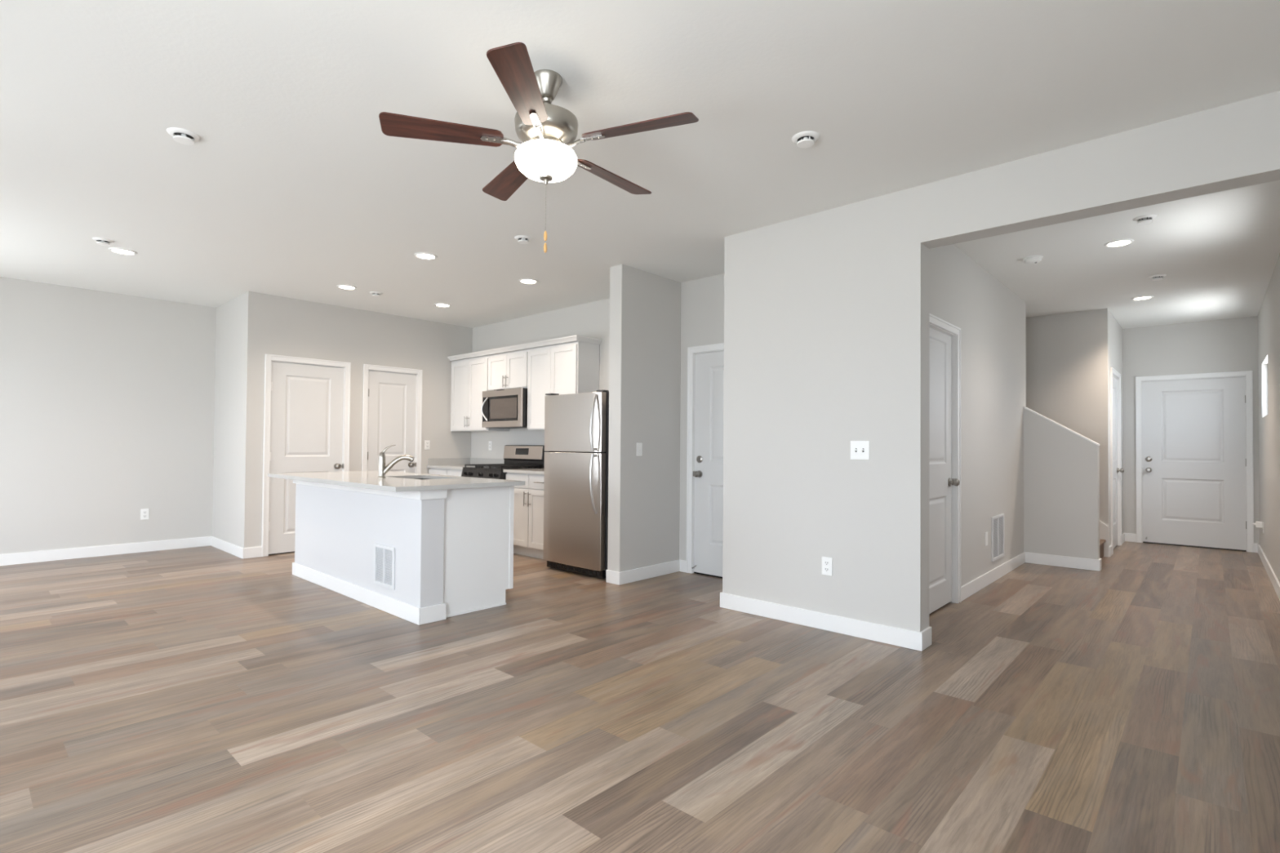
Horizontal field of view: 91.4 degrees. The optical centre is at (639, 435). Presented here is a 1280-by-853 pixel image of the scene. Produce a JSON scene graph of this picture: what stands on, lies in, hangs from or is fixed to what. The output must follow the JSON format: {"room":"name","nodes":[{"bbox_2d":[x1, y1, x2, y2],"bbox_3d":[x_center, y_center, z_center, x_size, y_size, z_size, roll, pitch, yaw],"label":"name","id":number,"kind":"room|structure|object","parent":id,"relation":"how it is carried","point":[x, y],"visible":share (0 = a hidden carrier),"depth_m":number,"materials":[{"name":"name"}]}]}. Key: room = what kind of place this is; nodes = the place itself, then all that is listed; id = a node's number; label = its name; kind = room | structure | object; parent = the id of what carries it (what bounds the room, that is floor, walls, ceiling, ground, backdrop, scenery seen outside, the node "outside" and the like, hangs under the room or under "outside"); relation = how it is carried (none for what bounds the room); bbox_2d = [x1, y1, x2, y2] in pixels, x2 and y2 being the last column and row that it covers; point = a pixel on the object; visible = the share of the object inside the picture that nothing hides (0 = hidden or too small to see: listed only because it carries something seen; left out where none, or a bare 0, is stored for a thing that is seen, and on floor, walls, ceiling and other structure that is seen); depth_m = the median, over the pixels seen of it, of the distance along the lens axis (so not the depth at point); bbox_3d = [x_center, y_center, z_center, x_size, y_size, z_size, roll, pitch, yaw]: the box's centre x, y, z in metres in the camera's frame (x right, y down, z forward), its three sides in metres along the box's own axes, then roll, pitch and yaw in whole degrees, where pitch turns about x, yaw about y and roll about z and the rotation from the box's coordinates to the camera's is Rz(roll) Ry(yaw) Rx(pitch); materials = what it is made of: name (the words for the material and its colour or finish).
{"room":"empty living room","nodes":[
{"label":"empty living room","id":0,"kind":"room"},
{"bbox_2d":[0,276,216,554],"bbox_3d":[-6.062,-0.133,6.013,0.120,2.740,3.540,0,-1,42],"label":"wall","id":1,"kind":"structure","parent":0,"point":[107,399],"depth_m":6.46,"materials":[{"name":"grey paint"}]},
{"bbox_2d":[0,536,210,565],"bbox_3d":[-6.022,1.183,5.947,0.015,0.108,3.300,0,-1,42],"label":"baseboard","id":2,"kind":"structure","parent":1,"relation":"attached to","point":[6,559],"depth_m":6.44,"materials":[{"name":"white wood"}]},
{"bbox_2d":[140,508,149,519],"bbox_3d":[-5.326,0.849,6.716,0.009,0.117,0.072,0,-1,42],"label":"wall outlet","id":3,"kind":"object","parent":1,"relation":"attached to","point":[144,513],"visible":1,"depth_m":6.71,"materials":[{"name":"white plastic"}]},
{"bbox_2d":[212,293,244,546],"bbox_3d":[-4.473,-0.107,6.877,1.060,2.740,0.120,0,-1,42],"label":"wall","id":4,"kind":"structure","parent":0,"point":[229,325],"depth_m":6.81,"materials":[{"name":"grey paint"}]},
{"bbox_2d":[210,536,244,559],"bbox_3d":[-4.473,1.207,6.756,1.180,0.108,0.015,0,-1,42],"label":"baseboard","id":5,"kind":"structure","parent":4,"relation":"attached to","point":[233,549],"depth_m":6.69,"materials":[{"name":"white wood"}]},
{"bbox_2d":[240,291,472,547],"bbox_3d":[-3.147,-0.088,7.454,0.120,2.740,2.760,0,-1,42],"label":"wall","id":6,"kind":"structure","parent":0,"point":[274,325],"depth_m":7.17,"materials":[{"name":"grey paint"}]},
{"bbox_2d":[244,546,262,558],"bbox_3d":[-3.638,1.214,6.807,0.015,0.108,1.187,0,-1,42],"label":"baseboard","id":7,"kind":"structure","parent":6,"relation":"attached to","point":[252,552],"depth_m":6.42,"materials":[{"name":"white wood"}]},
{"bbox_2d":[262,354,351,556],"bbox_3d":[-3.636,0.214,6.837,0.125,2.110,0.876,0,-1,42],"label":"door","id":8,"kind":"structure","parent":6,"relation":"in","point":[307,406],"depth_m":6.75,"materials":[{"name":"white wood"}]},
{"bbox_2d":[361,364,422,473],"bbox_3d":[-2.993,0.230,7.541,0.125,2.110,0.733,0,-1,42],"label":"door","id":9,"kind":"structure","parent":6,"relation":"in","point":[392,402],"depth_m":7.55,"materials":[{"name":"white wood"}]},
{"bbox_2d":[424,440,430,449],"bbox_3d":[-2.679,0.120,7.870,0.009,0.117,0.072,0,-1,42],"label":"wall outlet","id":10,"kind":"object","parent":6,"relation":"attached to","point":[427,442],"visible":1,"depth_m":7.87,"materials":[{"name":"white plastic"}]},
{"bbox_2d":[471,273,724,560],"bbox_3d":[-0.408,-0.079,6.740,5.030,2.740,0.120,0,-1,42],"label":"wall","id":11,"kind":"structure","parent":0,"point":[702,300],"depth_m":6.69,"materials":[{"name":"grey paint"}]},
{"bbox_2d":[427,457,504,465],"bbox_3d":[-2.153,0.337,7.821,0.850,0.088,0.616,0,-1,42],"label":"backsplash","id":12,"kind":"structure","parent":11,"relation":"attached to","point":[431,461],"depth_m":8.07,"materials":[{"name":"grey stone"}]},
{"bbox_2d":[450,355,509,431],"bbox_3d":[-2.060,-0.508,7.926,0.854,0.913,0.364,0,-1,42],"label":"upper cabinet","id":13,"kind":"object","parent":11,"relation":"attached to","point":[469,376],"visible":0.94,"depth_m":7.80,"materials":[{"name":"white paint"}]},
{"bbox_2d":[488,440,492,450],"bbox_3d":[-1.930,0.134,8.037,0.072,0.117,0.009,0,-1,42],"label":"wall outlet","id":14,"kind":"object","parent":11,"relation":"attached to","point":[490,442],"visible":1,"depth_m":8.03,"materials":[{"name":"white plastic"}]},
{"bbox_2d":[488,349,528,391],"bbox_3d":[-1.457,-0.749,7.380,0.772,0.440,0.364,0,-1,42],"label":"upper cabinet","id":15,"kind":"object","parent":11,"relation":"attached to","point":[506,371],"visible":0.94,"depth_m":7.25,"materials":[{"name":"white paint"}]},
{"bbox_2d":[480,387,527,428],"bbox_3d":[-1.490,-0.309,7.338,0.766,0.441,0.456,0,-1,42],"label":"microwave","id":16,"kind":"object","parent":15,"relation":"attached to","point":[500,408],"visible":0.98,"depth_m":7.16,"materials":[{"name":"silver metal"}]},
{"bbox_2d":[527,341,599,430],"bbox_3d":[-0.866,-0.516,6.835,0.828,0.913,0.364,0,-1,42],"label":"upper cabinet","id":17,"kind":"object","parent":11,"relation":"attached to","point":[571,367],"visible":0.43,"depth_m":6.68,"materials":[{"name":"white paint"}]},
{"bbox_2d":[447,334,601,360],"bbox_3d":[-1.450,-0.995,7.380,2.496,0.052,0.362,0,-1,42],"label":"crown molding","id":18,"kind":"structure","parent":17,"relation":"attached to","point":[572,338],"depth_m":7.00,"materials":[{"name":"white paint"}]},
{"bbox_2d":[680,560,686,572],"bbox_3d":[0.409,1.230,5.873,0.082,0.108,0.015,0,-1,42],"label":"baseboard","id":19,"kind":"structure","parent":11,"relation":"attached to","point":[682,563],"depth_m":5.87,"materials":[{"name":"white wood"}]},
{"bbox_2d":[686,342,724,577],"bbox_3d":[0.803,0.227,5.555,0.938,2.110,0.125,0,-1,42],"label":"door","id":20,"kind":"structure","parent":11,"relation":"in","point":[704,461],"depth_m":5.75,"materials":[{"name":"white wood"}]},
{"bbox_2d":[0,541,1279,852],"bbox_3d":[0.005,1.333,5.972,9.140,0.100,11.730,0,-1,42],"label":"floor","id":21,"kind":"structure","parent":0,"point":[204,699],"depth_m":2.74,"materials":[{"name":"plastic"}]},
{"bbox_2d":[292,478,514,625],"bbox_3d":[-2.019,0.813,5.154,2.296,0.884,0.805,0,-1,42],"label":"kitchen island","id":22,"kind":"object","parent":21,"relation":"on","point":[454,548],"visible":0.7,"depth_m":4.49,"materials":[{"name":"white paint"}]},
{"bbox_2d":[373,542,395,590],"bbox_3d":[-1.820,0.929,4.444,0.305,0.292,0.012,0,-1,42],"label":"wall grille","id":23,"kind":"object","parent":22,"relation":"attached to","point":[384,555],"visible":1,"depth_m":4.44,"materials":[{"name":"white metal"}]},
{"bbox_2d":[267,471,524,492],"bbox_3d":[-2.072,0.354,5.083,2.382,0.030,1.000,0,-1,42],"label":"island countertop","id":24,"kind":"structure","parent":22,"relation":"on","point":[396,482],"depth_m":4.63,"materials":[{"name":"grey stone"}]},
{"bbox_2d":[377,444,414,478],"bbox_3d":[-1.936,0.206,4.958,0.272,0.264,0.062,1,-1,-15],"label":"faucet","id":25,"kind":"object","parent":24,"relation":"on","point":[383,470],"visible":1,"depth_m":4.93,"materials":[{"name":"silver metal"}]},
{"bbox_2d":[429,467,462,476],"bbox_3d":[-2.167,0.853,7.802,0.846,0.884,0.644,0,-1,42],"label":"base cabinet","id":26,"kind":"object","parent":21,"relation":"on","point":[446,472],"visible":0.07,"depth_m":7.62,"materials":[{"name":"white paint"}]},
{"bbox_2d":[426,457,504,470],"bbox_3d":[-2.160,0.352,7.813,0.850,0.118,0.636,0,-1,42],"label":"countertop","id":27,"kind":"structure","parent":26,"relation":"on","point":[436,463],"depth_m":8.01,"materials":[{"name":"grey stone"}]},
{"bbox_2d":[461,444,545,479],"bbox_3d":[-1.597,0.700,7.219,0.768,1.180,0.701,0,-1,42],"label":"gas range","id":28,"kind":"object","parent":21,"relation":"on","point":[515,456],"visible":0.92,"depth_m":7.24,"materials":[{"name":"grey metal"}]},
{"bbox_2d":[462,466,541,471],"bbox_3d":[-1.596,0.384,7.222,0.768,0.022,0.555,0,-1,42],"label":"cooktop","id":29,"kind":"object","parent":28,"relation":"in","point":[464,468],"depth_m":7.08,"materials":[{"name":"black ceramic"}]},
{"bbox_2d":[506,472,544,559],"bbox_3d":[-0.974,0.845,6.714,0.811,0.884,0.644,0,-1,42],"label":"base cabinet","id":30,"kind":"object","parent":21,"relation":"on","point":[528,512],"visible":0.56,"depth_m":6.51,"materials":[{"name":"white paint"}]},
{"bbox_2d":[502,468,544,474],"bbox_3d":[-0.967,0.344,6.723,0.818,0.118,0.636,0,-1,42],"label":"countertop","id":31,"kind":"structure","parent":30,"relation":"on","point":[533,471],"depth_m":6.58,"materials":[{"name":"grey stone"}]},
{"bbox_2d":[543,390,608,578],"bbox_3d":[-0.409,0.442,5.977,0.788,1.676,0.831,0,-1,42],"label":"refrigerator","id":32,"kind":"object","parent":21,"relation":"on","point":[576,425],"visible":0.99,"depth_m":5.66,"materials":[{"name":"grey metal"}]},
{"bbox_2d":[1099,520,1109,558],"bbox_3d":[3.705,0.032,7.581,3.101,2.607,0.924,0,-1,42],"label":"staircase","id":33,"kind":"structure","parent":21,"relation":"on","point":[1104,529],"depth_m":6.86,"materials":[{"name":"brown carpet"}]},
{"bbox_2d":[0,0,1279,328],"bbox_3d":[0.026,-1.507,6.017,9.140,0.100,11.730,0,-1,42],"label":"ceiling","id":34,"kind":"structure","parent":0,"point":[293,186],"depth_m":3.10,"materials":[{"name":"white paint"}]},
{"bbox_2d":[92,237,114,245],"bbox_3d":[-4.145,-1.489,4.821,0.128,0.036,0.128,0,-1,42],"label":"sprinkler","id":35,"kind":"object","parent":34,"relation":"attached to","point":[100,241],"visible":1,"depth_m":4.80,"materials":[{"name":"white plastic"}]},
{"bbox_2d":[108,247,137,254],"bbox_3d":[-4.216,-1.498,5.093,0.182,0.010,0.182,0,-1,42],"label":"recessed light","id":36,"kind":"object","parent":34,"relation":"in","point":[120,251],"visible":1,"depth_m":5.08,"materials":[{"name":"white plastic"}]},
{"bbox_2d":[166,127,200,145],"bbox_3d":[-2.304,-1.501,3.153,0.140,0.036,0.140,0,-1,42],"label":"sprinkler","id":37,"kind":"object","parent":34,"relation":"attached to","point":[183,136],"visible":1,"depth_m":3.14,"materials":[{"name":"white plastic"}]},
{"bbox_2d":[337,284,356,289],"bbox_3d":[-2.913,-1.471,6.208,0.182,0.010,0.182,0,-1,42],"label":"recessed light","id":38,"kind":"object","parent":34,"relation":"in","point":[342,286],"visible":1,"depth_m":6.19,"materials":[{"name":"white plastic"}]},
{"bbox_2d":[369,291,382,297],"bbox_3d":[-2.726,-1.453,6.450,0.128,0.036,0.128,0,-1,42],"label":"sprinkler","id":39,"kind":"object","parent":34,"relation":"attached to","point":[375,294],"visible":1,"depth_m":6.43,"materials":[{"name":"white plastic"}]},
{"bbox_2d":[413,252,437,259],"bbox_3d":[-1.768,-1.479,5.156,0.182,0.010,0.182,0,-1,42],"label":"recessed light","id":40,"kind":"object","parent":34,"relation":"in","point":[425,255],"visible":1,"depth_m":5.15,"materials":[{"name":"white plastic"}]},
{"bbox_2d":[434,302,450,306],"bbox_3d":[-2.207,-1.454,6.981,0.182,0.010,0.182,0,-1,42],"label":"recessed light","id":41,"kind":"object","parent":34,"relation":"in","point":[439,304],"visible":1,"depth_m":6.96,"materials":[{"name":"white plastic"}]},
{"bbox_2d":[514,235,531,244],"bbox_3d":[-0.879,-1.466,4.700,0.128,0.036,0.128,0,-1,42],"label":"sprinkler","id":42,"kind":"object","parent":34,"relation":"attached to","point":[522,239],"visible":1,"depth_m":4.68,"materials":[{"name":"white plastic"}]},
{"bbox_2d":[519,278,537,284],"bbox_3d":[-1.059,-1.461,5.933,0.182,0.010,0.182,0,-1,42],"label":"recessed light","id":43,"kind":"object","parent":34,"relation":"in","point":[526,281],"visible":1,"depth_m":5.92,"materials":[{"name":"white plastic"}]},
{"bbox_2d":[378,42,698,253],"bbox_3d":[-0.376,-1.141,2.677,1.271,0.742,1.232,0,-1,42],"label":"ceiling fan","id":44,"kind":"object","parent":34,"relation":"hanging from","point":[548,132],"visible":1,"depth_m":2.54,"materials":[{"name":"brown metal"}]},
{"bbox_2d":[791,130,819,148],"bbox_3d":[0.833,-1.478,3.139,0.136,0.036,0.136,0,-1,42],"label":"smoke detector","id":45,"kind":"object","parent":34,"relation":"attached to","point":[803,140],"visible":1,"depth_m":3.12,"materials":[{"name":"white plastic"}]},
{"bbox_2d":[1022,255,1043,264],"bbox_3d":[3.201,-1.424,5.088,0.140,0.046,0.140,0,-1,42],"label":"smoke detector","id":46,"kind":"object","parent":34,"relation":"attached to","point":[1031,260],"visible":1,"depth_m":5.05,"materials":[{"name":"white plastic"}]},
{"bbox_2d":[1103,238,1133,247],"bbox_3d":[3.607,-1.445,4.703,0.182,0.010,0.182,0,-1,42],"label":"recessed light","id":47,"kind":"object","parent":34,"relation":"in","point":[1119,242],"visible":1,"depth_m":4.69,"materials":[{"name":"white plastic"}]},
{"bbox_2d":[1131,295,1153,300],"bbox_3d":[5.153,-1.407,6.405,0.182,0.010,0.182,0,-1,42],"label":"recessed light","id":48,"kind":"object","parent":34,"relation":"in","point":[1144,297],"visible":1,"depth_m":6.39,"materials":[{"name":"white plastic"}]},
{"bbox_2d":[1133,213,1157,224],"bbox_3d":[3.387,-1.442,4.189,0.128,0.036,0.128,0,-1,42],"label":"sprinkler","id":49,"kind":"object","parent":34,"relation":"attached to","point":[1145,219],"visible":1,"depth_m":4.17,"materials":[{"name":"white plastic"}]},
{"bbox_2d":[1148,274,1166,280],"bbox_3d":[4.644,-1.410,5.602,0.128,0.036,0.128,0,-1,42],"label":"sprinkler","id":50,"kind":"object","parent":34,"relation":"attached to","point":[1158,277],"visible":1,"depth_m":5.59,"materials":[{"name":"white plastic"}]},
{"bbox_2d":[607,264,680,572],"bbox_3d":[0.055,-0.091,5.686,0.145,2.740,0.812,0,-1,42],"label":"wall","id":51,"kind":"structure","parent":0,"point":[645,349],"depth_m":5.55,"materials":[{"name":"grey paint"}]},
{"bbox_2d":[636,442,642,456],"bbox_3d":[-0.004,0.123,5.505,0.010,0.117,0.072,0,-1,42],"label":"light switch","id":52,"kind":"object","parent":51,"relation":"attached to","point":[639,445],"visible":1,"depth_m":5.50,"materials":[{"name":"white plastic"}]},
{"bbox_2d":[605,560,679,585],"bbox_3d":[0.044,1.224,5.656,0.164,0.108,0.827,0,-1,42],"label":"baseboard","id":53,"kind":"structure","parent":51,"relation":"attached to","point":[657,570],"depth_m":5.51,"materials":[{"name":"white wood"}]},
{"bbox_2d":[928,244,1023,586],"bbox_3d":[2.771,-0.078,5.258,0.120,2.740,3.526,0,-1,42],"label":"wall","id":54,"kind":"structure","parent":0,"point":[988,314],"depth_m":5.40,"materials":[{"name":"grey paint"}]},
{"bbox_2d":[928,313,960,613],"bbox_3d":[2.152,0.221,4.509,0.109,2.110,0.888,0,-1,42],"label":"door","id":55,"kind":"structure","parent":54,"relation":"in","point":[944,347],"depth_m":4.68,"materials":[{"name":"white wood"}]},
{"bbox_2d":[985,531,987,546],"bbox_3d":[3.000,0.896,5.407,0.006,0.117,0.072,0,-1,42],"label":"wall plate","id":56,"kind":"object","parent":54,"relation":"attached to","point":[986,533],"visible":1,"depth_m":5.40,"materials":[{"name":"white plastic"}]},
{"bbox_2d":[960,551,1025,601],"bbox_3d":[3.225,1.248,5.644,0.015,0.108,2.269,0,-1,42],"label":"baseboard","id":57,"kind":"structure","parent":54,"relation":"attached to","point":[982,581],"depth_m":5.46,"materials":[{"name":"white wood"}]},
{"bbox_2d":[991,513,1004,561],"bbox_3d":[3.265,0.927,5.693,0.012,0.395,0.420,0,-1,42],"label":"air vent","id":58,"kind":"object","parent":54,"relation":"in","point":[997,522],"visible":1,"depth_m":5.68,"materials":[{"name":"white metal"}]},
{"bbox_2d":[722,90,1279,631],"bbox_3d":[1.806,-0.110,3.645,3.073,2.740,0.158,0,-1,42],"label":"wall","id":59,"kind":"structure","parent":0,"point":[826,313],"depth_m":3.89,"materials":[{"name":"grey paint"}]},
{"bbox_2d":[720,591,931,651],"bbox_3d":[1.173,1.210,4.183,1.430,0.108,0.173,0,-1,42],"label":"baseboard","id":60,"kind":"structure","parent":59,"relation":"attached to","point":[911,639],"depth_m":4.01,"materials":[{"name":"white wood"}]},
{"bbox_2d":[822,556,832,575],"bbox_3d":[1.213,0.849,4.051,0.072,0.117,0.009,0,-1,42],"label":"wall outlet","id":61,"kind":"object","parent":59,"relation":"attached to","point":[827,562],"visible":1,"depth_m":4.05,"materials":[{"name":"white plastic"}]},
{"bbox_2d":[824,560,829,565],"bbox_3d":[1.212,0.828,4.050,0.034,0.028,0.003,0,-1,42],"label":"receptacle","id":62,"kind":"object","parent":61,"relation":"attached to","point":[826,562],"depth_m":4.05,"materials":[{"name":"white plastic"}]},
{"bbox_2d":[824,567,829,572],"bbox_3d":[1.211,0.870,4.049,0.034,0.028,0.003,0,-1,42],"label":"receptacle","id":63,"kind":"object","parent":61,"relation":"attached to","point":[826,569],"depth_m":4.05,"materials":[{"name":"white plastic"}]},
{"bbox_2d":[850,440,869,459],"bbox_3d":[1.375,0.094,3.914,0.122,0.119,0.018,0,-1,42],"label":"light switch","id":64,"kind":"object","parent":59,"relation":"attached to","point":[860,450],"visible":1,"depth_m":3.92,"materials":[{"name":"white plastic"}]},
{"bbox_2d":[1026,310,1094,441],"bbox_3d":[3.986,-0.025,8.036,3.050,2.740,0.120,0,-1,42],"label":"wall","id":65,"kind":"structure","parent":0,"point":[1060,348],"depth_m":7.17,"materials":[{"name":"grey paint"}]},
{"bbox_2d":[1023,300,1099,559],"bbox_3d":[3.330,-0.043,7.214,3.190,2.740,0.118,0,-1,42],"label":"wall","id":66,"kind":"structure","parent":0,"point":[1061,468],"depth_m":6.31,"materials":[{"name":"grey paint"}]},
{"bbox_2d":[1023,406,1099,445],"bbox_3d":[4.278,-0.099,6.350,0.632,0.406,0.126,0,-1,42],"label":"trim","id":67,"kind":"structure","parent":66,"relation":"attached to","point":[1024,407],"depth_m":6.31,"materials":[{"name":"white wood"}]},
{"bbox_2d":[1024,551,1102,571],"bbox_3d":[4.266,1.266,6.319,0.643,0.108,0.133,0,-1,42],"label":"baseboard","id":68,"kind":"structure","parent":66,"relation":"attached to","point":[1030,557],"depth_m":6.25,"materials":[{"name":"white wood"}]},
{"bbox_2d":[1093,308,1123,546],"bbox_3d":[5.695,-0.019,7.558,0.120,2.740,1.720,0,-1,42],"label":"wall","id":69,"kind":"structure","parent":0,"point":[1108,331],"depth_m":6.94,"materials":[{"name":"grey paint"}]},
{"bbox_2d":[1110,367,1124,554],"bbox_3d":[5.611,0.292,7.384,0.125,2.110,0.930,0,-1,42],"label":"door","id":70,"kind":"structure","parent":69,"relation":"in","point":[1116,468],"depth_m":7.57,"materials":[{"name":"white wood"}]},
{"bbox_2d":[1109,533,1124,556],"bbox_3d":[5.691,1.295,7.443,0.015,0.108,1.587,0,-1,42],"label":"baseboard","id":71,"kind":"structure","parent":69,"relation":"attached to","point":[1123,534],"depth_m":6.99,"materials":[{"name":"white wood"}]},
{"bbox_2d":[1122,315,1259,551],"bbox_3d":[6.756,-0.010,7.674,1.430,2.740,0.118,0,-1,42],"label":"wall","id":72,"kind":"structure","parent":0,"point":[1223,345],"depth_m":7.69,"materials":[{"name":"grey paint"}]},
{"bbox_2d":[1124,533,1257,552],"bbox_3d":[6.684,1.305,7.620,1.243,0.108,0.015,0,-1,42],"label":"baseboard","id":73,"kind":"structure","parent":72,"relation":"attached to","point":[1131,537],"depth_m":7.97,"materials":[{"name":"white wood"}]},
{"bbox_2d":[1135,370,1253,552],"bbox_3d":[6.732,0.304,7.617,1.068,2.110,0.125,0,-1,42],"label":"door","id":74,"kind":"structure","parent":72,"relation":"in","point":[1195,487],"depth_m":7.60,"materials":[{"name":"white wood"}]},
{"bbox_2d":[1257,253,1279,582],"bbox_3d":[3.336,-0.110,2.956,0.117,2.740,11.700,0,-1,42],"label":"wall","id":75,"kind":"structure","parent":0,"point":[1268,315],"depth_m":5.83,"materials":[{"name":"grey paint"}]},
{"bbox_2d":[1257,543,1279,599],"bbox_3d":[3.273,1.206,2.975,0.015,0.108,11.447,0,-1,42],"label":"baseboard","id":76,"kind":"structure","parent":75,"relation":"attached to","point":[1273,580],"depth_m":5.73,"materials":[{"name":"white wood"}]},
{"bbox_3d":[6.566,0.975,6.578,0.009,0.117,0.072,0,-1,42],"label":"wall outlet","id":77,"kind":"object","parent":75,"relation":"attached to","visible":0},
{"bbox_2d":[1252,521,1262,528],"bbox_3d":[6.535,0.943,6.607,0.076,0.062,0.052,0,-1,42],"label":"plug adapter","id":78,"kind":"object","parent":77,"relation":"attached to","point":[1258,524],"visible":1,"depth_m":6.58,"materials":[{"name":"white plastic"}]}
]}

